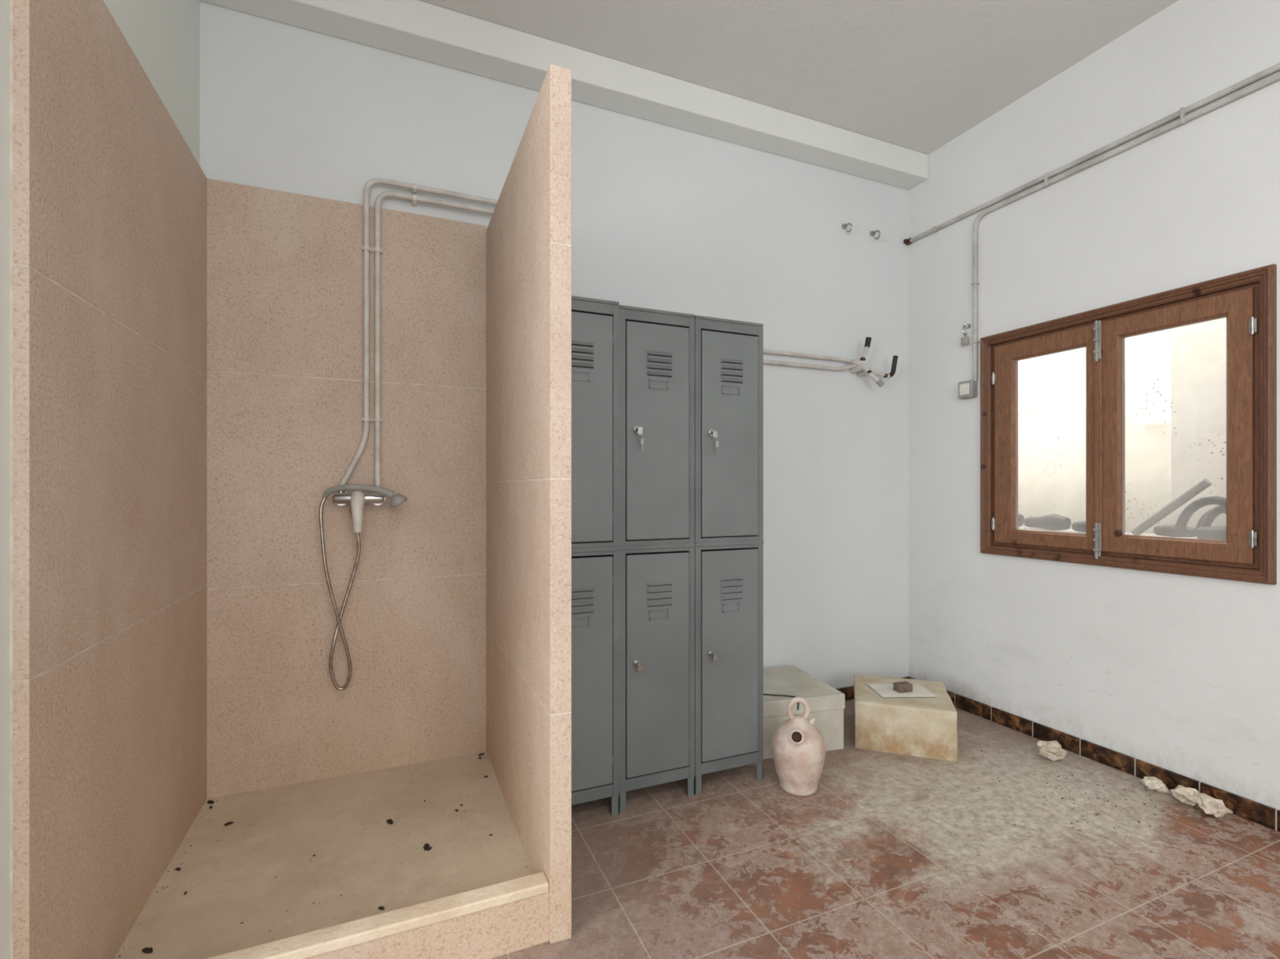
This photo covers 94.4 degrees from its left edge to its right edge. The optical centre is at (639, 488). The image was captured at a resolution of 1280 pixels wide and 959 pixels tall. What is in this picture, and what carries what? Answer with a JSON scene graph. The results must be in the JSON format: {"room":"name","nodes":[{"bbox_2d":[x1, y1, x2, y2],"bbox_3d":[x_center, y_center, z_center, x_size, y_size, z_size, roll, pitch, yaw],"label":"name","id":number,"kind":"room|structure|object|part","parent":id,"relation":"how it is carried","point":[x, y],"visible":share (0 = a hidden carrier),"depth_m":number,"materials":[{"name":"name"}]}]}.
{"room":"changing room","nodes":[
{"label":"changing room","id":0,"kind":"room"},
{"bbox_2d":[0,0,199,958],"bbox_3d":[-2.402,-0.351,1.030,2.390,3.013,1.300,0,0,-23],"label":"wall","id":1,"kind":"structure","parent":0,"point":[163,36],"depth_m":1.04,"materials":[{"name":"paint"}]},
{"bbox_2d":[9,0,206,958],"bbox_3d":[-1.316,0.031,1.564,0.026,2.248,1.126,0,0,-23],"label":"wall tiles","id":2,"kind":"structure","parent":1,"relation":"attached to","point":[108,195],"depth_m":1.30,"materials":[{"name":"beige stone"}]},
{"bbox_2d":[486,63,571,944],"bbox_3d":[-0.411,0.039,2.004,0.056,2.232,1.070,0,0,-23],"label":"wall partition","id":3,"kind":"structure","parent":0,"point":[529,228],"depth_m":1.69,"materials":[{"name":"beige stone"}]},
{"bbox_2d":[200,0,908,688],"bbox_3d":[-0.033,-0.351,2.829,3.680,3.013,0.150,0,0,-23],"label":"wall","id":4,"kind":"structure","parent":0,"point":[664,217],"depth_m":2.94,"materials":[{"name":"white paint"}]},
{"bbox_2d":[206,177,486,799],"bbox_3d":[-1.087,0.031,2.286,0.966,2.248,0.022,0,0,-23],"label":"wall tiles","id":5,"kind":"structure","parent":4,"relation":"attached to","point":[285,269],"depth_m":2.24,"materials":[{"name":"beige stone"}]},
{"bbox_2d":[318,484,407,690],"bbox_3d":[-1.032,0.369,2.218,0.301,0.772,0.147,0,0,-23],"label":"shower mixer","id":6,"kind":"object","parent":5,"relation":"attached to","point":[357,500],"visible":1,"depth_m":2.19,"materials":[{"name":"silver metal"}]},
{"bbox_3d":[-1.041,0.085,2.185,0.048,0.153,0.094,0,0,-23],"label":"lever","id":7,"kind":"part","parent":6,"relation":"part of","materials":[{"name":"white plastic"}]},
{"bbox_2d":[339,177,851,484],"bbox_3d":[0.007,-0.595,2.732,2.497,1.223,0.058,0,0,-23],"label":"pipe","id":8,"kind":"object","parent":4,"relation":"attached to","point":[366,248],"visible":0.59,"depth_m":2.27,"materials":[{"name":"white plastic"}]},
{"bbox_2d":[373,191,856,486],"bbox_3d":[0.066,-0.576,2.757,2.386,1.176,0.060,0,0,-23],"label":"pipe","id":9,"kind":"object","parent":4,"relation":"attached to","point":[377,250],"visible":0.5,"depth_m":2.29,"materials":[{"name":"white plastic"}]},
{"bbox_2d":[841,222,852,232],"bbox_3d":[1.125,-1.416,3.210,0.033,0.062,0.057,0,0,-23],"label":"wall hook","id":10,"kind":"object","parent":4,"relation":"attached to","point":[844,226],"visible":1,"depth_m":3.21,"materials":[{"name":"grey metal"}]},
{"bbox_2d":[835,676,908,700],"bbox_3d":[0.909,1.120,3.143,1.378,0.070,0.012,0,0,-23],"label":"baseboard","id":11,"kind":"structure","parent":4,"relation":"attached to","point":[848,691],"depth_m":3.23,"materials":[{"name":"brown tile"}]},
{"bbox_2d":[848,337,897,387],"bbox_3d":[1.271,-0.678,3.228,0.276,0.270,0.122,0,0,-5],"label":"fitting","id":12,"kind":"object","parent":4,"relation":"attached to","point":[862,368],"visible":0.98,"depth_m":3.19,"materials":[{"name":"silver metal"}]},
{"bbox_2d":[869,230,880,239],"bbox_3d":[1.309,-1.411,3.289,0.033,0.062,0.057,0,0,-23],"label":"wall hook","id":13,"kind":"object","parent":4,"relation":"attached to","point":[872,233],"visible":1,"depth_m":3.29,"materials":[{"name":"grey metal"}]},
{"bbox_2d":[419,0,1178,154],"bbox_3d":[-0.133,-1.918,0.019,6.070,0.120,5.240,0,0,-23],"label":"ceiling","id":14,"kind":"structure","parent":0,"point":[917,75],"depth_m":2.48,"materials":[{"name":"paint"}]},
{"bbox_2d":[200,0,928,189],"bbox_3d":[0.024,-1.790,2.696,3.380,0.135,0.140,0,0,-23],"label":"beam","id":15,"kind":"structure","parent":14,"relation":"attached to","point":[419,29],"depth_m":2.53,"materials":[{"name":"paint"}]},
{"bbox_2d":[491,699,1279,958],"bbox_3d":[-0.133,1.215,0.019,6.070,0.120,5.240,0,0,-23],"label":"floor","id":16,"kind":"structure","parent":0,"point":[891,855],"depth_m":1.83,"materials":[{"name":"tile"}]},
{"bbox_2d":[114,751,549,958],"bbox_3d":[-0.878,1.080,1.798,0.964,0.150,1.040,0,0,-23],"label":"shower tray","id":17,"kind":"object","parent":16,"relation":"on","point":[478,901],"visible":1,"depth_m":1.66,"materials":[{"name":"stone"}]},
{"bbox_2d":[142,947,152,953],"bbox_3d":[-1.161,1.090,1.399,0.029,0.004,0.014,0,0,23],"label":"dead leaf","id":18,"kind":"object","parent":17,"relation":"on","point":[147,950],"visible":1,"depth_m":1.40,"materials":[{"name":"brown plant"}]},
{"bbox_2d":[118,758,527,957],"bbox_3d":[-0.890,1.092,1.825,0.951,0.001,0.921,0,0,-23],"label":"dead leaves","id":19,"kind":"object","parent":17,"relation":"on","point":[486,758],"visible":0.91,"depth_m":1.70,"materials":[{"name":"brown plant"}]},
{"bbox_2d":[386,818,393,824],"bbox_3d":[-0.819,1.090,1.938,0.016,0.005,0.032,0,0,-41],"label":"dead leaf","id":20,"kind":"object","parent":17,"relation":"on","point":[388,821],"visible":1,"depth_m":1.94,"materials":[{"name":"brown plant"}]},
{"bbox_2d":[423,843,429,850],"bbox_3d":[-0.650,1.090,1.803,0.016,0.005,0.033,0,0,-3],"label":"dead leaf","id":21,"kind":"object","parent":17,"relation":"on","point":[426,846],"visible":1,"depth_m":1.80,"materials":[{"name":"brown plant"}]},
{"bbox_2d":[571,295,619,816],"bbox_3d":[-0.302,0.247,2.247,0.303,1.815,0.544,0,0,-23],"label":"locker","id":22,"kind":"object","parent":16,"relation":"on","point":[595,322],"visible":0.42,"depth_m":2.06,"materials":[{"name":"metal"}]},
{"bbox_2d":[571,586,594,614],"bbox_3d":[-0.205,0.384,2.030,0.104,0.090,0.009,0,0,-23],"label":"vent","id":23,"kind":"object","parent":22,"relation":"attached to","point":[582,597],"depth_m":2.03,"materials":[{"name":"grey metal"}]},
{"bbox_2d":[571,340,594,368],"bbox_3d":[-0.205,-0.461,2.030,0.104,0.090,0.009,0,0,-23],"label":"vent","id":24,"kind":"object","parent":22,"relation":"attached to","point":[582,351],"depth_m":2.03,"materials":[{"name":"grey metal"}]},
{"bbox_3d":[-0.214,0.638,2.041,0.253,0.798,0.018,0,0,-23],"label":"door","id":25,"kind":"part","parent":22,"relation":"part of","materials":[{"name":"grey paint"}]},
{"bbox_3d":[-0.214,-0.210,2.041,0.253,0.791,0.018,0,0,-23],"label":"door","id":26,"kind":"part","parent":22,"relation":"part of","materials":[{"name":"grey paint"}]},
{"bbox_2d":[618,305,694,813],"bbox_3d":[-0.024,0.251,2.379,0.304,1.809,0.544,0,0,-23],"label":"locker","id":27,"kind":"object","parent":16,"relation":"on","point":[657,347],"visible":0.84,"depth_m":2.16,"materials":[{"name":"metal"}]},
{"bbox_3d":[0.064,0.638,2.172,0.254,0.798,0.018,0,0,-23],"label":"door","id":28,"kind":"part","parent":27,"relation":"part of","materials":[{"name":"grey paint"}]},
{"bbox_3d":[0.064,-0.207,2.172,0.254,0.785,0.018,0,0,-23],"label":"door","id":29,"kind":"part","parent":27,"relation":"part of","materials":[{"name":"grey paint"}]},
{"bbox_2d":[646,580,671,607],"bbox_3d":[0.073,0.384,2.161,0.104,0.090,0.009,0,0,-23],"label":"vent","id":30,"kind":"object","parent":27,"relation":"attached to","point":[659,593],"depth_m":2.16,"materials":[{"name":"grey metal"}]},
{"bbox_2d":[646,350,671,377],"bbox_3d":[0.073,-0.455,2.161,0.104,0.090,0.009,0,0,-23],"label":"vent","id":31,"kind":"object","parent":27,"relation":"attached to","point":[659,362],"depth_m":2.16,"materials":[{"name":"grey metal"}]},
{"bbox_2d":[694,315,764,795],"bbox_3d":[0.259,0.251,2.504,0.306,1.809,0.544,0,0,-23],"label":"locker","id":32,"kind":"object","parent":16,"relation":"on","point":[729,541],"visible":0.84,"depth_m":2.28,"materials":[{"name":"metal"}]},
{"bbox_3d":[0.347,0.638,2.297,0.256,0.798,0.018,0,0,-23],"label":"door","id":33,"kind":"part","parent":32,"relation":"part of","materials":[{"name":"grey paint"}]},
{"bbox_3d":[0.347,-0.207,2.297,0.256,0.785,0.018,0,0,-23],"label":"door","id":34,"kind":"part","parent":32,"relation":"part of","materials":[{"name":"grey paint"}]},
{"bbox_2d":[720,575,742,600],"bbox_3d":[0.355,0.384,2.286,0.104,0.090,0.009,0,0,-23],"label":"vent","id":35,"kind":"object","parent":32,"relation":"attached to","point":[731,586],"depth_m":2.29,"materials":[{"name":"grey metal"}]},
{"bbox_2d":[720,358,742,383],"bbox_3d":[0.355,-0.455,2.286,0.104,0.090,0.009,0,0,-23],"label":"vent","id":36,"kind":"object","parent":32,"relation":"attached to","point":[731,369],"depth_m":2.29,"materials":[{"name":"grey metal"}]},
{"bbox_2d":[771,697,826,795],"bbox_3d":[0.612,0.980,2.292,0.204,0.349,0.204,0,0,-23],"label":"jug","id":37,"kind":"object","parent":16,"relation":"on","point":[798,750],"visible":1,"depth_m":2.22,"materials":[{"name":"beige ceramic"}]},
{"bbox_3d":[0.612,0.856,2.292,0.091,0.100,0.021,0,0,-1],"label":"handle","id":38,"kind":"part","parent":37,"relation":"part of","materials":[{"name":"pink ceramic"}]},
{"bbox_3d":[0.655,0.919,2.304,0.053,0.055,0.035,0,0,-23],"label":"spout","id":39,"kind":"part","parent":37,"relation":"part of","materials":[{"name":"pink ceramic"}]},
{"bbox_2d":[763,665,844,759],"bbox_3d":[0.638,1.028,2.774,0.440,0.253,0.452,0,0,-15],"label":"cardboard box","id":40,"kind":"object","parent":16,"relation":"on","point":[782,684],"visible":0.59,"depth_m":2.61,"materials":[{"name":"beige cardboard"}]},
{"bbox_3d":[0.637,0.942,2.778,0.440,0.066,0.445,0,0,-15],"label":"lid","id":41,"kind":"part","parent":40,"relation":"part of","materials":[{"name":"white cardboard"}]},
{"bbox_2d":[853,673,957,761],"bbox_3d":[1.219,1.049,2.768,0.411,0.213,0.422,0,0,19],"label":"block","id":42,"kind":"object","parent":16,"relation":"on","point":[917,726],"visible":0.98,"depth_m":2.59,"materials":[{"name":"beige stone"}]},
{"bbox_2d":[866,684,937,697],"bbox_3d":[1.215,0.939,2.758,0.250,0.003,0.180,0,0,-1],"label":"paper sheet","id":43,"kind":"object","parent":42,"relation":"on","point":[885,691],"visible":0.84,"depth_m":2.73,"materials":[{"name":"white paper"}]},
{"bbox_2d":[893,681,912,693],"bbox_3d":[1.220,0.919,2.749,0.076,0.036,0.051,0,0,-13],"label":"stone block","id":44,"kind":"object","parent":43,"relation":"on","point":[901,686],"visible":1,"depth_m":2.73,"materials":[{"name":"stone"}]},
{"bbox_2d":[1035,740,1066,761],"bbox_3d":[1.744,1.113,2.519,0.101,0.084,0.109,0,0,-23],"label":"lump","id":45,"kind":"object","parent":16,"relation":"on","point":[1052,750],"visible":1,"depth_m":2.49,"materials":[{"name":"beige stone"}]},
{"bbox_2d":[958,717,1269,866],"bbox_3d":[1.556,1.154,2.342,0.752,0.002,1.871,0,0,-23],"label":"debris","id":46,"kind":"object","parent":16,"relation":"on","point":[1097,814],"visible":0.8,"depth_m":2.15,"materials":[{"name":"grey stone"}]},
{"bbox_2d":[1140,777,1168,793],"bbox_3d":[1.967,1.132,2.267,0.061,0.046,0.076,0,0,-2],"label":"lump","id":47,"kind":"object","parent":16,"relation":"on","point":[1152,783],"visible":1,"depth_m":2.25,"materials":[{"name":"beige stone"}]},
{"bbox_2d":[1170,785,1199,805],"bbox_3d":[1.998,1.122,2.170,0.076,0.066,0.084,0,0,-23],"label":"lump","id":48,"kind":"object","parent":16,"relation":"on","point":[1184,794],"visible":0.91,"depth_m":2.15,"materials":[{"name":"beige stone"}]},
{"bbox_2d":[1192,793,1232,817],"bbox_3d":[2.022,1.123,2.091,0.082,0.064,0.090,0,0,17],"label":"lump","id":49,"kind":"object","parent":16,"relation":"on","point":[1216,807],"visible":1,"depth_m":2.08,"materials":[{"name":"white stone"}]},
{"bbox_2d":[908,0,1279,810],"bbox_3d":[2.589,-0.351,1.181,0.150,3.013,4.940,0,0,-23],"label":"wall","id":50,"kind":"structure","parent":0,"point":[1180,674],"depth_m":2.51,"materials":[{"name":"white paint"}]},
{"bbox_2d":[960,321,970,346],"bbox_3d":[1.681,-0.803,3.062,0.045,0.127,0.038,0,0,-23],"label":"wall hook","id":51,"kind":"object","parent":50,"relation":"attached to","point":[964,340],"visible":1,"depth_m":3.06,"materials":[{"name":"silver metal"}]},
{"bbox_2d":[958,379,977,399],"bbox_3d":[1.684,-0.509,3.050,0.048,0.088,0.082,0,0,-23],"label":"light switch","id":52,"kind":"object","parent":50,"relation":"attached to","point":[968,388],"visible":1,"depth_m":3.02,"materials":[{"name":"grey plastic"}]},
{"bbox_2d":[903,62,1279,381],"bbox_3d":[2.500,-0.989,1.141,0.045,0.888,4.938,0,0,-23],"label":"conduit","id":53,"kind":"object","parent":50,"relation":"attached to","point":[1182,113],"visible":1,"depth_m":2.53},
{"bbox_2d":[907,676,1279,831],"bbox_3d":[2.515,1.120,1.149,0.012,0.070,4.940,0,0,-23],"label":"baseboard","id":54,"kind":"structure","parent":50,"relation":"attached to","point":[1263,815],"depth_m":2.43,"materials":[{"name":"brown tile"}]},
{"bbox_2d":[980,263,1276,585],"bbox_3d":[1.969,-0.216,2.511,0.127,1.083,1.074,0,0,-23],"label":"window","id":55,"kind":"structure","parent":50,"relation":"in","point":[1247,300],"depth_m":2.42,"materials":[{"name":"brown wood"}]},
{"bbox_3d":[1.865,-0.218,2.728,0.040,0.968,0.470,0,0,-23],"label":"sash","id":56,"kind":"part","parent":55,"relation":"part of","materials":[{"name":"brown wood"}]},
{"bbox_3d":[2.054,-0.216,2.290,0.004,0.818,0.339,0,0,-23],"label":"pane","id":57,"kind":"part","parent":55,"relation":"part of","materials":[{"name":"clear glass"}]},
{"bbox_3d":[2.052,-0.218,2.289,0.040,0.968,0.480,0,0,-23],"label":"sash","id":58,"kind":"part","parent":55,"relation":"part of","materials":[{"name":"brown wood"}]},
{"bbox_2d":[1017,317,1226,533],"bbox_3d":[2.329,-0.351,3.168,0.930,3.013,5.200,0,0,-23],"label":"wall","id":59,"kind":"structure","parent":0,"point":[1163,460],"depth_m":3.20,"materials":[{"name":"beige paint"}]},
{"bbox_2d":[1017,404,1041,409],"bbox_3d":[2.465,-0.518,3.748,0.019,0.019,0.140,0,0,-23],"label":"lamp","id":60,"kind":"object","parent":59,"relation":"attached to","point":[1034,405],"visible":0.97,"depth_m":3.74,"materials":[{"name":"white"}]},
{"bbox_2d":[1138,417,1169,422],"bbox_3d":[2.724,-0.362,3.141,0.019,0.019,0.130,0,0,-23],"label":"lamp","id":61,"kind":"object","parent":59,"relation":"attached to","point":[1164,419],"visible":1,"depth_m":3.13,"materials":[{"name":"white"}]},
{"bbox_3d":[2.329,1.215,3.168,0.930,0.120,5.200,0,0,-23],"label":"floor","id":62,"kind":"structure","parent":0,"visible":0},
{"bbox_2d":[1017,526,1197,538],"bbox_3d":[2.193,0.685,2.838,0.418,0.940,1.700,0,0,-23],"label":"workbench","id":63,"kind":"object","parent":62,"relation":"on","point":[1069,531],"visible":0.02,"depth_m":2.95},
{"bbox_2d":[1017,513,1024,526],"bbox_3d":[1.979,0.165,3.160,0.087,0.087,0.115,0,0,-7],"label":"hose piece","id":64,"kind":"object","parent":63,"relation":"on","point":[1020,521],"visible":0.28,"depth_m":3.12,"materials":[{"name":"black rubber"}]},
{"bbox_2d":[1023,516,1043,528],"bbox_3d":[2.111,0.179,3.108,0.064,0.062,0.186,0,0,-16],"label":"hose piece","id":65,"kind":"object","parent":63,"relation":"on","point":[1028,522],"visible":0.46,"depth_m":3.14,"materials":[{"name":"black rubber"}]},
{"bbox_2d":[1039,514,1071,530],"bbox_3d":[2.060,0.168,2.945,0.081,0.081,0.132,0,0,-11],"label":"hose piece","id":66,"kind":"object","parent":63,"relation":"on","point":[1052,522],"visible":1,"depth_m":2.92,"materials":[{"name":"black rubber"}]},
{"bbox_2d":[1071,520,1085,532],"bbox_3d":[2.136,0.183,2.848,0.057,0.054,0.110,0,0,-10],"label":"hose piece","id":67,"kind":"object","parent":63,"relation":"on","point":[1080,526],"visible":0.5,"depth_m":2.85,"materials":[{"name":"black rubber"}]},
{"bbox_2d":[1129,478,1212,535],"bbox_3d":[2.252,0.085,2.521,0.036,0.255,0.274,0,0,-28],"label":"tube","id":68,"kind":"object","parent":63,"relation":"on","point":[1204,483],"visible":0.86,"depth_m":2.50,"materials":[{"name":"plastic"}]},
{"bbox_2d":[1153,524,1196,537],"bbox_3d":[2.311,0.183,2.563,0.057,0.054,0.147,0,0,-14],"label":"hose piece","id":69,"kind":"object","parent":63,"relation":"on","point":[1164,530],"visible":0.81,"depth_m":2.56,"materials":[{"name":"black rubber"}]},
{"bbox_2d":[1173,496,1226,536],"bbox_3d":[2.303,0.115,2.374,0.034,0.168,0.286,0,0,-14],"label":"hose","id":70,"kind":"object","parent":63,"relation":"on","point":[1184,517],"visible":0.62,"depth_m":2.44,"materials":[{"name":"rubber"}]},
{"bbox_2d":[1195,526,1226,541],"bbox_3d":[2.266,0.177,2.272,0.067,0.066,0.206,0,0,-16],"label":"hose piece","id":71,"kind":"object","parent":63,"relation":"on","point":[1214,533],"visible":0.37,"depth_m":2.31,"materials":[{"name":"black rubber"}]},
{"bbox_2d":[1195,509,1226,528],"bbox_3d":[2.420,0.137,2.457,0.028,0.123,0.212,0,0,-11],"label":"hose","id":72,"kind":"object","parent":63,"relation":"on","point":[1200,520],"visible":0.11,"depth_m":2.53,"materials":[{"name":"rubber"}]},
{"bbox_2d":[1199,505,1226,527],"bbox_3d":[2.380,0.127,2.374,0.032,0.144,0.245,0,0,-12],"label":"hose","id":73,"kind":"object","parent":63,"relation":"on","point":[1211,515],"visible":0.26,"depth_m":2.44,"materials":[{"name":"rubber"}]}
]}

